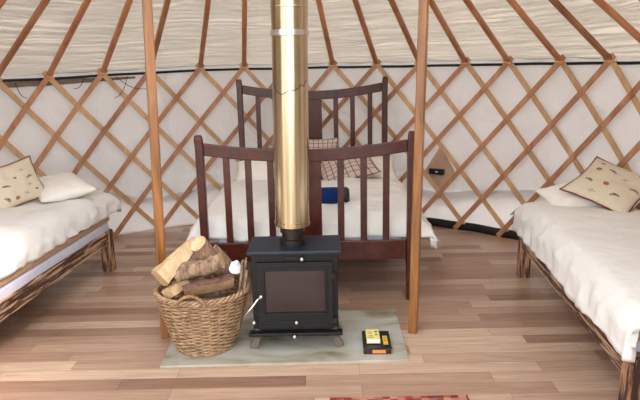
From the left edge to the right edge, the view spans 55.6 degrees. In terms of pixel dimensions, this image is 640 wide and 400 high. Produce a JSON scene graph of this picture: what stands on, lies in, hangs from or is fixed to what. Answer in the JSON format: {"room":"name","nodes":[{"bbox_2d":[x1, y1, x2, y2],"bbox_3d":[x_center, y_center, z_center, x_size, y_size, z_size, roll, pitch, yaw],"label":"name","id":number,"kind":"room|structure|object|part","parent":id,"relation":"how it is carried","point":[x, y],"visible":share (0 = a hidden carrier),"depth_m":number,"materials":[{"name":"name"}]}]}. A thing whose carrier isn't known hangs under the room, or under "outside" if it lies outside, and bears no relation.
{"room":"traditional dwelling","nodes":[
{"label":"traditional dwelling","id":0,"kind":"room"},
{"bbox_2d":[0,225,620,399],"bbox_3d":[-0.300,0.870,3.867,6.040,0.060,6.040,-1,13,0],"label":"floor","id":1,"kind":"structure","parent":0,"point":[485,331],"depth_m":3.72,"materials":[{"name":"laminate"}]},
{"bbox_2d":[0,229,115,321],"bbox_3d":[-2.226,0.631,4.162,0.860,0.352,2.000,0,13,4],"label":"bed","id":2,"kind":"object","parent":1,"relation":"on","point":[104,243],"visible":0.41,"depth_m":4.20,"materials":[{"name":"brown wood"}]},
{"bbox_2d":[0,217,108,299],"bbox_3d":[-2.230,0.415,4.114,0.836,0.146,1.976,0,13,4],"label":"mattress","id":3,"kind":"object","parent":2,"relation":"on","point":[22,276],"visible":0.27,"depth_m":4.08,"materials":[{"name":"beige fabric"}]},
{"bbox_2d":[0,192,121,279],"bbox_3d":[-2.217,0.221,4.200,0.868,0.256,2.246,0,13,4],"label":"duvet","id":4,"kind":"object","parent":3,"relation":"on","point":[30,230],"visible":0.79,"depth_m":4.18,"materials":[{"name":"white fabric"}]},
{"bbox_2d":[0,155,43,208],"bbox_3d":[-2.270,-0.114,4.499,0.181,0.375,0.478,4,14,23],"label":"cushion","id":5,"kind":"object","parent":4,"relation":"on","point":[20,184],"visible":0.91,"depth_m":4.48,"materials":[{"name":"beige fabric"}]},
{"bbox_2d":[39,172,97,202],"bbox_3d":[-2.103,-0.104,4.886,0.428,0.170,0.679,-10,16,-36],"label":"pillow","id":6,"kind":"object","parent":4,"relation":"on","point":[63,186],"visible":0.83,"depth_m":4.71,"materials":[{"name":"white fabric"}]},
{"bbox_3d":[-1.773,0.420,5.066,0.085,0.352,0.085,0,13,4],"label":"leg","id":7,"kind":"part","parent":2,"relation":"part of","materials":[{"name":"brown wood"}]},
{"bbox_2d":[142,0,169,338],"bbox_3d":[-0.977,-0.585,3.531,0.069,2.952,0.155,9,16,38],"label":"post","id":8,"kind":"object","parent":1,"relation":"on","point":[147,9],"visible":0.98,"depth_m":3.55,"materials":[{"name":"orange wood"}]},
{"bbox_2d":[160,309,408,367],"bbox_3d":[-0.202,0.848,3.788,1.433,0.012,0.743,-1,13,0],"label":"hearth slab","id":9,"kind":"object","parent":1,"relation":"on","point":[282,350],"visible":0.64,"depth_m":3.60,"materials":[{"name":"grey stone"}]},
{"bbox_2d":[153,273,250,356],"bbox_3d":[-0.695,0.668,3.638,0.565,0.426,0.594,-1,13,0],"label":"basket","id":10,"kind":"object","parent":9,"relation":"on","point":[192,337],"visible":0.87,"depth_m":3.46,"materials":[{"name":"wicker"}]},
{"bbox_2d":[162,280,189,298],"bbox_3d":[-0.824,0.511,3.493,0.104,0.107,0.151,6,15,30],"label":"log","id":11,"kind":"object","parent":10,"relation":"in","point":[170,292],"visible":0.77,"depth_m":3.44,"materials":[{"name":"beige wood"}]},
{"bbox_2d":[151,237,194,285],"bbox_3d":[-0.824,0.367,3.539,0.318,0.276,0.180,-12,16,-39],"label":"log","id":12,"kind":"object","parent":11,"relation":"on","point":[164,272],"visible":0.78,"depth_m":3.47,"materials":[{"name":"beige wood"}]},
{"bbox_2d":[175,253,224,281],"bbox_3d":[-0.695,0.390,3.495,0.292,0.175,0.114,-1,13,0],"label":"log","id":13,"kind":"object","parent":11,"relation":"on","point":[187,270],"visible":0.98,"depth_m":3.45,"materials":[{"name":"brown wood"}]},
{"bbox_3d":[-0.711,0.559,3.324,0.171,0.084,0.021,-1,13,3],"label":"handle","id":14,"kind":"part","parent":10,"relation":"part of","materials":[{"name":"wicker"}]},
{"bbox_2d":[183,296,226,321],"bbox_3d":[-0.666,0.643,3.544,0.254,0.149,0.147,-3,13,-10],"label":"log","id":15,"kind":"object","parent":10,"relation":"in","point":[207,298],"visible":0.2,"depth_m":3.51,"materials":[{"name":"brown wood"}]},
{"bbox_2d":[182,273,233,295],"bbox_3d":[-0.638,0.502,3.490,0.301,0.133,0.112,-5,13,-18],"label":"log","id":16,"kind":"object","parent":15,"relation":"on","point":[223,282],"visible":1,"depth_m":3.46,"materials":[{"name":"brown wood"}]},
{"bbox_2d":[229,260,240,273],"bbox_3d":[-0.491,0.396,3.553,0.089,0.084,0.069,-11,16,-38],"label":"crumpled paper","id":17,"kind":"object","parent":16,"relation":"on","point":[235,267],"visible":0.96,"depth_m":3.54,"materials":[{"name":"white paper"}]},
{"bbox_2d":[235,263,242,322],"bbox_3d":[-0.479,0.569,3.578,0.072,0.402,0.016,-1,13,0],"label":"stick","id":18,"kind":"object","parent":10,"relation":"in","point":[241,270],"visible":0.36,"depth_m":3.55,"materials":[{"name":"brown wood"}]},
{"bbox_2d":[237,269,247,329],"bbox_3d":[-0.456,0.587,3.562,0.082,0.372,0.016,-1,13,0],"label":"stick","id":19,"kind":"object","parent":10,"relation":"in","point":[246,272],"visible":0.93,"depth_m":3.53,"materials":[{"name":"brown wood"}]},
{"bbox_2d":[240,258,246,303],"bbox_3d":[-0.463,0.550,3.604,0.080,0.427,0.016,-1,13,0],"label":"stick","id":20,"kind":"object","parent":10,"relation":"in","point":[245,262],"visible":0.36,"depth_m":3.57,"materials":[{"name":"brown wood"}]},
{"bbox_3d":[-0.677,0.674,3.693,0.249,0.161,0.179,-1,13,0],"label":"log","id":21,"kind":"object","parent":10,"relation":"in","visible":0},
{"bbox_2d":[180,279,230,299],"bbox_3d":[-0.691,0.538,3.654,0.308,0.158,0.139,-4,13,-11],"label":"log","id":22,"kind":"object","parent":21,"relation":"on","point":[227,292],"visible":0.17,"depth_m":3.61,"materials":[{"name":"brown wood"}]},
{"bbox_2d":[191,236,231,276],"bbox_3d":[-0.624,0.361,3.580,0.122,0.350,0.323,6,15,30],"label":"log","id":23,"kind":"object","parent":22,"relation":"on","point":[201,247],"visible":0.53,"depth_m":3.47,"materials":[{"name":"brown wood"}]},
{"bbox_2d":[213,245,237,277],"bbox_3d":[-0.579,0.374,3.674,0.203,0.209,0.088,-1,13,0],"label":"log","id":24,"kind":"object","parent":22,"relation":"on","point":[226,258],"visible":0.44,"depth_m":3.65,"materials":[{"name":"brown wood"}]},
{"bbox_2d":[244,235,343,348],"bbox_3d":[-0.150,0.565,3.646,0.572,0.620,0.387,-1,13,0],"label":"wood stove","id":25,"kind":"object","parent":9,"relation":"on","point":[295,289],"visible":1,"depth_m":3.53,"materials":[{"name":"black metal"}]},
{"bbox_3d":[-0.380,0.606,3.489,0.121,0.108,0.026,-9,15,-32],"label":"handle","id":26,"kind":"part","parent":25,"relation":"part of","materials":[{"name":"silver metal"}]},
{"bbox_3d":[-0.372,0.822,3.622,0.092,0.138,0.058,-1,13,0],"label":"leg","id":27,"kind":"part","parent":25,"relation":"part of","materials":[{"name":"brown metal"}]},
{"bbox_2d":[270,0,309,246],"bbox_3d":[-0.169,-1.401,3.232,0.216,3.400,0.216,0,13,0],"label":"flue pipe","id":28,"kind":"object","parent":25,"relation":"on","point":[289,32],"visible":1,"depth_m":3.36,"materials":[{"name":"gold metal"}]},
{"bbox_3d":[-0.150,0.267,3.609,0.540,0.022,0.330,-1,13,0],"label":"plate","id":29,"kind":"part","parent":25,"relation":"part of","materials":[{"name":"black metal"}]},
{"bbox_3d":[-0.144,0.534,3.508,0.370,0.284,0.008,-1,13,0],"label":"glass frame","id":30,"kind":"part","parent":25,"relation":"part of","materials":[{"name":"black glass"}]},
{"bbox_3d":[-0.144,0.531,3.525,0.352,0.266,0.006,-1,13,0],"label":"glass","id":31,"kind":"part","parent":25,"relation":"part of","materials":[{"name":"brown glass"}]},
{"bbox_3d":[-0.144,0.555,3.525,0.440,0.407,0.029,-1,13,0],"label":"door","id":32,"kind":"part","parent":25,"relation":"part of","materials":[{"name":"black metal"}]},
{"bbox_3d":[0.095,0.813,3.622,0.092,0.138,0.058,-1,13,0],"label":"leg","id":33,"kind":"part","parent":25,"relation":"part of","materials":[{"name":"brown metal"}]},
{"bbox_2d":[362,331,391,353],"bbox_3d":[0.336,0.848,3.618,0.164,0.042,0.234,-1,13,2],"label":"box","id":34,"kind":"object","parent":9,"relation":"on","point":[385,347],"visible":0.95,"depth_m":3.53,"materials":[{"name":"black cardboard"}]},
{"bbox_2d":[366,329,379,343],"bbox_3d":[0.314,0.813,3.612,0.078,0.031,0.140,-1,13,1],"label":"matchbox","id":35,"kind":"object","parent":34,"relation":"on","point":[372,335],"visible":1,"depth_m":3.58,"materials":[{"name":"yellow cardboard"}]},
{"bbox_2d":[194,76,413,298],"bbox_3d":[-0.083,-0.233,5.137,1.531,1.531,1.982,-1,13,0],"label":"double bed","id":36,"kind":"object","parent":1,"relation":"on","point":[385,248],"visible":0.65,"depth_m":4.22,"materials":[{"name":"red wood"}]},
{"bbox_3d":[-0.811,0.150,4.231,0.060,1.206,0.052,-1,13,0],"label":"post","id":37,"kind":"part","parent":36,"relation":"part of","materials":[{"name":"red wood"}]},
{"bbox_3d":[-0.776,-0.430,6.079,0.060,1.531,0.052,-1,13,0],"label":"post","id":38,"kind":"part","parent":36,"relation":"part of","materials":[{"name":"red wood"}]},
{"bbox_3d":[-0.098,-0.330,4.127,1.382,0.138,0.032,-1,13,0],"label":"footboard","id":39,"kind":"part","parent":36,"relation":"part of","materials":[{"name":"red wood"}]},
{"bbox_3d":[-0.084,0.358,4.280,1.382,0.140,0.030,-1,13,0],"label":"rail","id":40,"kind":"part","parent":36,"relation":"part of","materials":[{"name":"red wood"}]},
{"bbox_2d":[218,236,401,242],"bbox_3d":[-0.075,0.101,5.217,1.325,0.120,1.800,-1,13,0],"label":"mattress","id":41,"kind":"object","parent":36,"relation":"on","point":[368,237],"visible":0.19,"depth_m":4.33,"materials":[{"name":"white fabric"}]},
{"bbox_2d":[186,177,437,259],"bbox_3d":[-0.068,0.069,5.085,1.830,0.341,1.615,-1,13,0],"label":"duvet","id":42,"kind":"object","parent":41,"relation":"on","point":[398,192],"visible":0.51,"depth_m":4.42,"materials":[{"name":"white fabric"}]},
{"bbox_2d":[236,160,266,180],"bbox_3d":[-0.566,-0.282,5.796,0.500,0.251,0.342,-1,13,0],"label":"pillow","id":43,"kind":"object","parent":42,"relation":"on","point":[259,168],"visible":0.25,"depth_m":5.69,"materials":[{"name":"white fabric"}]},
{"bbox_2d":[321,187,349,203],"bbox_3d":[-0.038,-0.026,4.666,0.525,0.143,0.198,-1,13,0],"label":"rolled blanket","id":44,"kind":"object","parent":42,"relation":"on","point":[329,194],"visible":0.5,"depth_m":4.58,"materials":[{"name":"blue fabric"}]},
{"bbox_2d":[321,144,380,180],"bbox_3d":[0.243,-0.317,5.688,0.707,0.398,0.311,2,13,13],"label":"pillow","id":45,"kind":"object","parent":42,"relation":"on","point":[351,166],"visible":0.52,"depth_m":5.57,"materials":[{"name":"brown fabric"}]},
{"bbox_2d":[367,156,396,178],"bbox_3d":[0.514,-0.320,5.873,0.440,0.228,0.341,-1,13,0],"label":"pillow","id":46,"kind":"object","parent":42,"relation":"on","point":[378,160],"visible":0.2,"depth_m":5.78,"materials":[{"name":"white fabric"}]},
{"bbox_3d":[-0.076,-1.060,5.941,1.360,0.153,0.032,-1,13,0],"label":"headboard","id":47,"kind":"part","parent":36,"relation":"part of","materials":[{"name":"red wood"}]},
{"bbox_3d":[-0.096,0.013,4.203,0.217,0.588,0.020,-1,13,0],"label":"panel","id":48,"kind":"part","parent":36,"relation":"part of","materials":[{"name":"red wood"}]},
{"bbox_3d":[-0.058,-0.586,6.047,0.163,0.842,0.020,-1,13,0],"label":"panel","id":49,"kind":"part","parent":36,"relation":"part of","materials":[{"name":"red wood"}]},
{"bbox_3d":[0.648,-0.458,6.079,0.060,1.531,0.052,-1,13,0],"label":"post","id":50,"kind":"part","parent":36,"relation":"part of","materials":[{"name":"red wood"}]},
{"bbox_3d":[0.634,0.121,4.231,0.060,1.206,0.052,-1,13,0],"label":"post","id":51,"kind":"part","parent":36,"relation":"part of","materials":[{"name":"red wood"}]},
{"bbox_2d":[330,394,468,399],"bbox_3d":[0.403,1.173,2.282,0.699,0.010,1.640,-1,13,0],"label":"rug","id":52,"kind":"object","parent":1,"relation":"on","point":[451,397],"visible":1,"depth_m":3.05,"materials":[{"name":"red fabric"}]},
{"bbox_2d":[408,0,428,333],"bbox_3d":[0.586,-0.615,3.529,0.066,2.952,0.151,11,18,44],"label":"post","id":53,"kind":"object","parent":1,"relation":"on","point":[423,5],"visible":1,"depth_m":3.58,"materials":[{"name":"orange wood"}]},
{"bbox_2d":[426,217,518,239],"bbox_3d":[1.624,0.303,5.919,1.393,0.081,0.123,10,17,41],"label":"baseboard","id":54,"kind":"structure","parent":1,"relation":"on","point":[511,234],"depth_m":6.03,"materials":[{"name":"black"}]},
{"bbox_2d":[517,237,639,399],"bbox_3d":[1.879,0.647,3.704,0.840,0.360,2.120,0,13,5],"label":"bed","id":55,"kind":"object","parent":1,"relation":"on","point":[629,386],"visible":0.29,"depth_m":3.09,"materials":[{"name":"brown wood"}]},
{"bbox_3d":[1.592,0.425,4.727,0.085,0.360,0.085,0,13,5],"label":"leg","id":56,"kind":"part","parent":55,"relation":"part of","materials":[{"name":"brown wood"}]},
{"bbox_3d":[1.484,0.528,3.713,0.039,0.115,1.950,0,13,5],"label":"rail","id":57,"kind":"part","parent":55,"relation":"part of","materials":[{"name":"brown wood"}]},
{"bbox_3d":[1.415,0.870,2.749,0.085,0.360,0.085,0,13,5],"label":"leg","id":58,"kind":"part","parent":55,"relation":"part of","materials":[{"name":"brown wood"}]},
{"bbox_2d":[636,331,639,351],"bbox_3d":[1.878,0.435,3.687,0.816,0.118,2.036,0,13,5],"label":"mattress","id":59,"kind":"object","parent":55,"relation":"on","point":[638,339],"visible":0.02,"depth_m":2.74,"materials":[{"name":"beige fabric"}]},
{"bbox_2d":[510,202,639,362],"bbox_3d":[1.823,0.338,3.645,0.887,0.288,2.241,0,13,5],"label":"duvet","id":60,"kind":"object","parent":59,"relation":"on","point":[593,252],"visible":0.91,"depth_m":3.39,"materials":[{"name":"white fabric"}]},
{"bbox_2d":[534,183,599,206],"bbox_3d":[1.930,-0.025,4.532,0.532,0.193,0.382,-2,13,-4],"label":"pillow","id":61,"kind":"object","parent":60,"relation":"on","point":[553,195],"visible":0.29,"depth_m":4.45,"materials":[{"name":"white fabric"}]},
{"bbox_2d":[559,156,639,211],"bbox_3d":[2.096,-0.103,4.381,0.557,0.347,0.453,11,17,43],"label":"cushion","id":62,"kind":"object","parent":60,"relation":"on","point":[612,187],"visible":0.94,"depth_m":4.32,"materials":[{"name":"beige fabric"}]},
{"bbox_2d":[0,53,639,238],"bbox_3d":[-0.318,-0.022,3.851,5.930,1.712,5.579,-1,13,0],"label":"wall","id":63,"kind":"structure","parent":0,"point":[607,91],"depth_m":5.89,"materials":[{"name":"fabric"}]},
{"bbox_2d":[0,0,6,8],"bbox_3d":[-2.057,-1.506,4.149,2.029,1.373,0.088,5,14,24],"label":"pole","id":64,"kind":"object","parent":63,"relation":"attached to","point":[2,2],"visible":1,"depth_m":4.26,"materials":[{"name":"brown wood"}]},
{"bbox_2d":[0,0,50,80],"bbox_3d":[-1.909,-1.566,4.405,2.029,1.373,0.088,7,15,33],"label":"pole","id":65,"kind":"object","parent":63,"relation":"attached to","point":[43,4],"visible":1,"depth_m":4.74,"materials":[{"name":"brown wood"}]},
{"bbox_2d":[44,0,91,78],"bbox_3d":[-1.721,-1.625,4.633,2.029,1.373,0.088,11,17,42],"label":"pole","id":66,"kind":"object","parent":63,"relation":"attached to","point":[85,3],"visible":1,"depth_m":5.05,"materials":[{"name":"brown wood"}]},
{"bbox_2d":[98,0,132,74],"bbox_3d":[-1.479,-1.692,4.841,0.088,1.373,2.029,-10,16,-36],"label":"pole","id":67,"kind":"object","parent":63,"relation":"attached to","point":[128,3],"visible":1,"depth_m":5.31,"materials":[{"name":"brown wood"}]},
{"bbox_2d":[154,0,170,59],"bbox_3d":[-1.226,-1.746,4.993,0.088,1.373,2.029,-8,14,-27],"label":"pole","id":68,"kind":"object","parent":63,"relation":"attached to","point":[166,4],"visible":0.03,"depth_m":5.38,"materials":[{"name":"brown wood"}]},
{"bbox_2d":[196,0,210,69],"bbox_3d":[-0.927,-1.794,5.112,0.088,1.373,2.029,-5,13,-17],"label":"pole","id":69,"kind":"object","parent":63,"relation":"attached to","point":[207,2],"visible":1,"depth_m":5.67,"materials":[{"name":"brown wood"}]},
{"bbox_2d":[240,0,247,68],"bbox_3d":[-0.642,-1.815,5.177,0.088,1.373,2.029,-3,13,-9],"label":"pole","id":70,"kind":"object","parent":63,"relation":"attached to","point":[244,2],"visible":1,"depth_m":5.74,"materials":[{"name":"brown wood"}]},
{"bbox_2d":[93,180,547,234],"bbox_3d":[-0.304,0.519,3.962,5.887,0.583,5.550,-1,13,0],"label":"skirt","id":71,"kind":"object","parent":63,"relation":"attached to","point":[503,202],"visible":0.25,"depth_m":6.18,"materials":[{"name":"fabric"}]},
{"bbox_2d":[2,61,639,97],"bbox_3d":[-0.330,-0.665,3.695,5.858,0.266,5.525,-1,13,0],"label":"strap","id":72,"kind":"object","parent":63,"relation":"attached to","point":[599,62],"depth_m":5.68,"materials":[{"name":"black"}]},
{"bbox_3d":[-2.469,-1.039,5.388,0.144,0.065,1.788,10,17,41],"label":"felt edge","id":73,"kind":"part","parent":72,"relation":"part of","materials":[{"name":"white fabric"}]},
{"bbox_2d":[316,0,336,66],"bbox_3d":[-0.041,-1.826,5.174,0.088,1.373,2.029,1,13,9],"label":"pole","id":74,"kind":"object","parent":63,"relation":"attached to","point":[318,2],"visible":1,"depth_m":5.76,"materials":[{"name":"brown wood"}]},
{"bbox_2d":[352,0,380,65],"bbox_3d":[0.250,-1.816,5.103,0.088,1.373,2.029,3,13,18],"label":"pole","id":75,"kind":"object","parent":63,"relation":"attached to","point":[355,2],"visible":1,"depth_m":5.68,"materials":[{"name":"brown wood"}]},
{"bbox_2d":[388,0,416,63],"bbox_3d":[0.516,-1.797,4.993,0.088,1.373,2.029,5,14,27],"label":"pole","id":76,"kind":"object","parent":63,"relation":"attached to","point":[392,3],"visible":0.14,"depth_m":5.50,"materials":[{"name":"brown wood"}]},
{"bbox_2d":[426,148,454,197],"bbox_3d":[1.216,-0.281,6.154,0.307,0.540,0.014,7,15,31],"label":"board","id":77,"kind":"object","parent":63,"relation":"attached to","point":[439,161],"visible":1,"depth_m":6.13,"materials":[{"name":"brown wood"}]},
{"bbox_2d":[429,168,444,174],"bbox_3d":[1.181,-0.288,6.145,0.155,0.055,0.041,6,15,31],"label":"wall socket","id":78,"kind":"object","parent":77,"relation":"attached to","point":[431,170],"visible":1,"depth_m":6.12,"materials":[{"name":"black plastic"}]},
{"bbox_2d":[429,0,468,64],"bbox_3d":[0.775,-1.767,4.835,0.088,1.373,2.029,8,16,36],"label":"pole","id":79,"kind":"object","parent":63,"relation":"attached to","point":[432,4],"visible":1,"depth_m":5.37,"materials":[{"name":"brown wood"}]},
{"bbox_2d":[463,0,511,63],"bbox_3d":[0.986,-1.731,4.658,0.088,1.373,2.029,11,18,44],"label":"pole","id":80,"kind":"object","parent":63,"relation":"attached to","point":[468,3],"visible":1,"depth_m":5.15,"materials":[{"name":"brown wood"}]},
{"bbox_2d":[506,0,563,63],"bbox_3d":[1.196,-1.681,4.414,2.029,1.373,0.088,-10,15,-34],"label":"pole","id":81,"kind":"object","parent":63,"relation":"attached to","point":[557,58],"visible":1,"depth_m":4.85,"materials":[{"name":"brown wood"}]},
{"bbox_2d":[548,0,613,62],"bbox_3d":[1.349,-1.628,4.161,2.029,1.373,0.088,-7,14,-25],"label":"pole","id":82,"kind":"object","parent":63,"relation":"attached to","point":[557,4],"visible":1,"depth_m":4.53,"materials":[{"name":"brown wood"}]},
{"bbox_2d":[592,0,639,42],"bbox_3d":[1.460,-1.569,3.886,2.029,1.373,0.088,-5,13,-16],"label":"pole","id":83,"kind":"object","parent":63,"relation":"attached to","point":[602,4],"visible":1,"depth_m":4.12,"materials":[{"name":"brown wood"}]},
{"bbox_2d":[0,0,639,75],"bbox_3d":[-0.345,-1.472,3.526,5.921,1.447,5.569,-1,13,0],"label":"ceiling","id":84,"kind":"structure","parent":0,"point":[179,46],"depth_m":5.39,"materials":[{"name":"fabric"}]},
{"bbox_3d":[-0.276,-0.325,5.909,0.580,0.358,0.263,-1,13,0],"label":"pillow","id":85,"kind":"object","parent":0,"visible":0},
{"bbox_2d":[309,137,338,148],"bbox_3d":[-0.009,-0.432,5.909,0.400,0.340,0.172,-1,13,0],"label":"pillow","id":86,"kind":"object","parent":85,"relation":"on","point":[333,142],"visible":0.16,"depth_m":5.87,"materials":[{"name":"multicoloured fabric"}]}
]}

